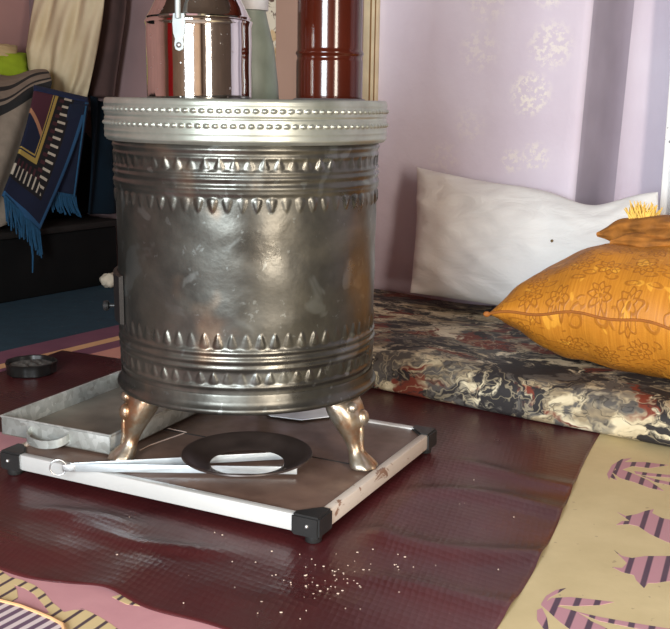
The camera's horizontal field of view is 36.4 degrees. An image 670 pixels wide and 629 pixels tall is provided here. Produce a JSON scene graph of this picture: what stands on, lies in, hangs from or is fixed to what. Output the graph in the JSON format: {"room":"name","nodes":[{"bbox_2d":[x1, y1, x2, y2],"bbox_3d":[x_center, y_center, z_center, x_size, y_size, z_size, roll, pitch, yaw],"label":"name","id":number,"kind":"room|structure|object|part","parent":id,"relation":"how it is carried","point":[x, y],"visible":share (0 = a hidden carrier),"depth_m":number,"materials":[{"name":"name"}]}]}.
{"room":"traditional dwelling","nodes":[
{"label":"traditional dwelling","id":0,"kind":"room"},
{"bbox_2d":[0,0,29,52],"bbox_3d":[-2.312,-1.069,1.993,0.120,2.450,4.280,9,14,34],"label":"wall","id":1,"kind":"structure","parent":0,"point":[14,14],"depth_m":3.62,"materials":[{"name":"pink paint"}]},
{"bbox_2d":[29,0,669,305],"bbox_3d":[0.978,-1.100,2.363,4.850,2.450,0.303,9,14,34],"label":"wall","id":2,"kind":"structure","parent":0,"point":[568,99],"depth_m":2.72,"materials":[{"name":"purple paint"}]},
{"bbox_2d":[26,0,103,96],"bbox_3d":[-0.897,-1.350,3.298,0.161,1.297,0.389,-8,15,-38],"label":"curtain","id":3,"kind":"object","parent":2,"relation":"hanging from","point":[64,35],"visible":0.74,"depth_m":3.36,"materials":[{"name":"fabric"}]},
{"bbox_2d":[88,0,126,96],"bbox_3d":[-0.794,-1.365,3.333,0.342,1.279,0.022,9,14,34],"label":"curtain","id":4,"kind":"object","parent":2,"relation":"hanging from","point":[104,75],"visible":0.44,"depth_m":3.40,"materials":[{"name":"fabric"}]},
{"bbox_2d":[266,0,379,100],"bbox_3d":[-0.114,-1.048,2.952,0.575,0.985,0.022,9,14,34],"label":"framed panel","id":5,"kind":"object","parent":2,"relation":"attached to","point":[281,14],"visible":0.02,"depth_m":3.00,"materials":[{"name":"wood"}]},
{"bbox_3d":[0.105,-1.013,2.803,0.042,0.945,0.022,9,14,34],"label":"frame rail","id":6,"kind":"part","parent":5,"relation":"part of","materials":[{"name":"beige wood"}]},
{"bbox_2d":[659,78,669,214],"bbox_3d":[1.055,-0.915,2.384,0.513,1.720,0.044,9,14,34],"label":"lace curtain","id":7,"kind":"object","parent":2,"relation":"hanging from","point":[665,184],"visible":0.44,"depth_m":2.65,"materials":[{"name":"white fabric"}]},
{"bbox_3d":[-0.176,0.441,1.026,6.765,0.050,6.625,1,12,0],"label":"floor","id":8,"kind":"structure","parent":0,"visible":0},
{"bbox_2d":[0,285,120,371],"bbox_3d":[-0.962,0.083,2.554,1.740,0.002,1.960,9,14,34],"label":"carpet","id":9,"kind":"object","parent":8,"relation":"on","point":[73,320],"visible":0.18,"depth_m":2.81,"materials":[{"name":"blue carpet"}]},
{"bbox_2d":[0,215,116,302],"bbox_3d":[-1.535,-0.080,2.756,0.525,0.217,2.090,9,14,34],"label":"bench","id":10,"kind":"object","parent":9,"relation":"on","point":[77,251],"visible":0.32,"depth_m":3.25,"materials":[{"name":"black paint"}]},
{"bbox_2d":[2,85,88,272],"bbox_3d":[-0.888,-0.427,3.170,0.104,0.559,0.430,8,14,29],"label":"rug","id":11,"kind":"object","parent":10,"relation":"on","point":[46,166],"visible":1,"depth_m":3.11,"materials":[{"name":"blue fabric"}]},
{"bbox_2d":[9,132,91,222],"bbox_3d":[-1.454,-0.397,2.790,0.259,0.389,1.939,9,14,34],"label":"pile","id":12,"kind":"object","parent":10,"relation":"on","point":[83,186],"visible":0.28,"depth_m":3.45,"materials":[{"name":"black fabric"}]},
{"bbox_2d":[0,69,51,226],"bbox_3d":[-1.048,-0.517,3.138,0.367,0.480,0.527,-3,12,-18],"label":"blanket","id":13,"kind":"object","parent":12,"relation":"on","point":[16,91],"visible":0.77,"depth_m":3.11,"materials":[{"name":"grey fabric"}]},
{"bbox_2d":[0,44,28,75],"bbox_3d":[-1.163,-0.827,3.392,0.108,0.151,0.380,8,14,32],"label":"pillow","id":14,"kind":"object","parent":13,"relation":"on","point":[12,62],"visible":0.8,"depth_m":3.44,"materials":[{"name":"fabric"}]},
{"bbox_2d":[88,96,115,214],"bbox_3d":[-0.763,-0.530,3.405,0.096,0.390,0.202,1,12,0],"label":"cloth","id":15,"kind":"object","parent":10,"relation":"on","point":[101,195],"visible":0.79,"depth_m":3.40,"materials":[{"name":"blue fabric"}]},
{"bbox_2d":[0,570,220,628],"bbox_3d":[-0.665,0.374,1.183,1.080,0.003,0.740,6,13,24],"label":"rug","id":16,"kind":"object","parent":8,"relation":"on","point":[78,606],"visible":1,"depth_m":1.26,"materials":[{"name":"pink fabric"}]},
{"bbox_2d":[0,599,65,628],"bbox_3d":[-0.389,0.365,1.229,0.119,0.006,0.164,-4,13,-20],"label":"striped mat","id":17,"kind":"object","parent":16,"relation":"on","point":[13,615],"visible":1,"depth_m":1.23,"materials":[{"name":"fabric"}]},
{"bbox_2d":[0,350,599,628],"bbox_3d":[-0.253,0.234,1.846,1.349,0.010,1.104,6,13,24],"label":"sheet","id":18,"kind":"object","parent":8,"relation":"on","point":[524,472],"visible":0.49,"depth_m":1.46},
{"bbox_2d":[0,432,26,450],"bbox_3d":[-0.610,0.231,1.849,0.139,0.001,0.114,1,12,0],"label":"paper","id":19,"kind":"object","parent":18,"relation":"on","point":[6,441],"visible":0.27,"depth_m":1.85,"materials":[{"name":"pink paper"}]},
{"bbox_2d":[5,355,57,378],"bbox_3d":[-0.690,0.118,2.318,0.116,0.028,0.114,1,12,0],"label":"ashtray","id":20,"kind":"object","parent":18,"relation":"on","point":[27,366],"visible":1,"depth_m":2.30,"materials":[{"name":"black metal"}]},
{"bbox_2d":[0,413,436,543],"bbox_3d":[-0.186,0.234,1.759,0.598,0.042,0.472,7,13,25],"label":"base tray","id":21,"kind":"object","parent":18,"relation":"on","point":[307,503],"visible":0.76,"depth_m":1.62,"materials":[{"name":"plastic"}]},
{"bbox_2d":[0,370,195,453],"bbox_3d":[-0.392,0.168,1.879,0.236,0.035,0.430,6,13,25],"label":"pan","id":22,"kind":"object","parent":21,"relation":"on","point":[86,416],"visible":0.62,"depth_m":1.82,"materials":[{"name":"metal"}]},
{"bbox_3d":[-0.487,0.208,1.706,0.084,0.024,0.028,6,13,25],"label":"loop handle","id":23,"kind":"part","parent":22,"relation":"part of","materials":[{"name":"grey metal"}]},
{"bbox_3d":[-0.284,0.268,1.564,0.549,0.026,0.014,7,13,26],"label":"rail","id":24,"kind":"part","parent":21,"relation":"part of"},
{"bbox_2d":[49,452,296,475],"bbox_3d":[-0.243,0.240,1.591,0.398,0.027,0.072,-1,12,-11],"label":"tongs","id":25,"kind":"object","parent":21,"relation":"on","point":[159,465],"visible":0.89,"depth_m":1.59,"materials":[{"name":"metal"}]},
{"bbox_3d":[-0.233,0.233,1.627,0.366,0.013,0.002,-2,12,-11],"label":"arm","id":26,"kind":"part","parent":25,"relation":"part of","materials":[{"name":"metal"}]},
{"bbox_3d":[-0.236,0.241,1.589,0.353,0.013,0.002,1,12,0],"label":"arm","id":27,"kind":"part","parent":25,"relation":"part of","materials":[{"name":"metal"}]},
{"bbox_3d":[-0.186,0.229,1.758,0.573,0.021,0.440,7,13,26],"label":"panel","id":28,"kind":"part","parent":21,"relation":"part of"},
{"bbox_2d":[102,97,388,471],"bbox_3d":[-0.151,-0.067,1.708,0.462,0.574,0.473,1,12,0],"label":"stove","id":29,"kind":"object","parent":21,"relation":"on","point":[243,277],"visible":1,"depth_m":1.51,"materials":[{"name":"silver metal"}]},
{"bbox_2d":[99,272,113,287],"bbox_3d":[-0.743,-0.112,3.366,0.063,0.052,0.056,-5,13,-26],"label":"knob","id":30,"kind":"object","parent":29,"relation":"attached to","point":[106,280],"visible":0.74,"depth_m":3.35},
{"bbox_3d":[-0.373,-0.015,1.687,0.022,0.018,0.018,1,12,0],"label":"knob","id":31,"kind":"part","parent":29,"relation":"part of","materials":[{"name":"black plastic"}]},
{"bbox_3d":[-0.352,-0.037,1.674,0.020,0.079,0.149,-1,12,-8],"label":"fire door","id":32,"kind":"part","parent":29,"relation":"part of","materials":[{"name":"metal"}]},
{"bbox_3d":[-0.320,0.176,1.652,0.090,0.118,0.073,-11,16,-43],"label":"leg","id":33,"kind":"part","parent":29,"relation":"part of","materials":[{"name":"gold metal"}]},
{"bbox_2d":[144,0,252,98],"bbox_3d":[-0.210,-0.480,1.571,0.167,0.299,0.167,-2,12,-14],"label":"kettle","id":34,"kind":"object","parent":29,"relation":"on","point":[195,48],"visible":0.94,"depth_m":1.52,"materials":[{"name":"silver metal"}]},
{"bbox_3d":[-0.209,-0.539,1.558,0.008,0.179,0.183,4,12,13],"label":"bail handle","id":35,"kind":"part","parent":34,"relation":"part of","materials":[{"name":"metal"}]},
{"bbox_2d":[241,0,278,98],"bbox_3d":[-0.142,-0.459,1.708,0.096,0.205,0.096,1,12,0],"label":"pitcher","id":36,"kind":"object","parent":29,"relation":"on","point":[264,71],"visible":0.38,"depth_m":1.68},
{"bbox_3d":[-0.141,-0.532,1.692,0.062,0.056,0.062,1,12,0],"label":"lid","id":37,"kind":"part","parent":36,"relation":"part of","materials":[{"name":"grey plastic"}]},
{"bbox_2d":[292,0,365,100],"bbox_3d":[0.003,-1.241,1.477,0.120,1.834,0.120,-6,14,-29],"label":"pipe","id":38,"kind":"object","parent":29,"relation":"on","point":[329,62],"visible":0.97,"depth_m":1.60,"materials":[{"name":"metal"}]},
{"bbox_3d":[0.028,0.183,1.639,0.090,0.118,0.073,4,12,15],"label":"leg","id":39,"kind":"part","parent":29,"relation":"part of","materials":[{"name":"gold metal"}]},
{"bbox_2d":[181,431,312,476],"bbox_3d":[-0.138,0.224,1.598,0.205,0.018,0.205,1,12,0],"label":"ring","id":40,"kind":"object","parent":21,"relation":"on","point":[295,453],"visible":1,"depth_m":1.64,"materials":[{"name":"black metal"}]},
{"bbox_2d":[269,408,328,419],"bbox_3d":[-0.052,0.184,1.909,0.154,0.002,0.079,-3,12,-17],"label":"paper","id":41,"kind":"object","parent":21,"relation":"on","point":[317,413],"visible":0.47,"depth_m":1.89,"materials":[{"name":"white paper"}]},
{"bbox_3d":[0.072,0.258,1.633,0.014,0.026,0.416,7,13,26],"label":"rail","id":42,"kind":"part","parent":21,"relation":"part of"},
{"bbox_3d":[-0.087,0.189,1.952,0.549,0.026,0.014,7,13,26],"label":"rail","id":43,"kind":"part","parent":21,"relation":"part of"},
{"bbox_2d":[116,479,498,618],"bbox_3d":[0.013,0.328,1.426,0.614,0.002,0.389,-3,12,-18],"label":"crumbs","id":44,"kind":"object","parent":18,"relation":"on","point":[473,479],"visible":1,"depth_m":1.34,"materials":[{"name":"white food"}]},
{"bbox_2d":[372,289,669,446],"bbox_3d":[0.785,0.146,2.115,2.270,0.096,0.673,9,14,34],"label":"mattress","id":45,"kind":"object","parent":8,"relation":"on","point":[428,348],"visible":0.44,"depth_m":2.10,"materials":[{"name":"fabric"}]},
{"bbox_2d":[410,167,657,304],"bbox_3d":[0.498,-0.174,2.543,0.746,0.345,0.183,9,14,34],"label":"pillow","id":46,"kind":"object","parent":45,"relation":"on","point":[476,240],"visible":0.68,"depth_m":2.54,"materials":[{"name":"fabric"}]},
{"bbox_2d":[483,243,669,378],"bbox_3d":[0.654,-0.010,2.042,0.610,0.270,0.389,9,14,34],"label":"cushion","id":47,"kind":"object","parent":45,"relation":"on","point":[607,305],"visible":0.98,"depth_m":1.95,"materials":[{"name":"orange fabric"}]},
{"bbox_2d":[596,201,669,246],"bbox_3d":[0.723,-0.167,2.002,0.432,0.092,0.149,9,14,33],"label":"cushion","id":48,"kind":"object","parent":47,"relation":"on","point":[643,227],"visible":0.98,"depth_m":2.04,"materials":[{"name":"brown fabric"}]},
{"bbox_2d":[497,433,669,628],"bbox_3d":[0.691,0.401,1.150,1.200,0.003,1.520,6,13,24],"label":"rug","id":49,"kind":"object","parent":8,"relation":"on","point":[605,564],"visible":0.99,"depth_m":1.43,"materials":[{"name":"beige fabric"}]}
]}

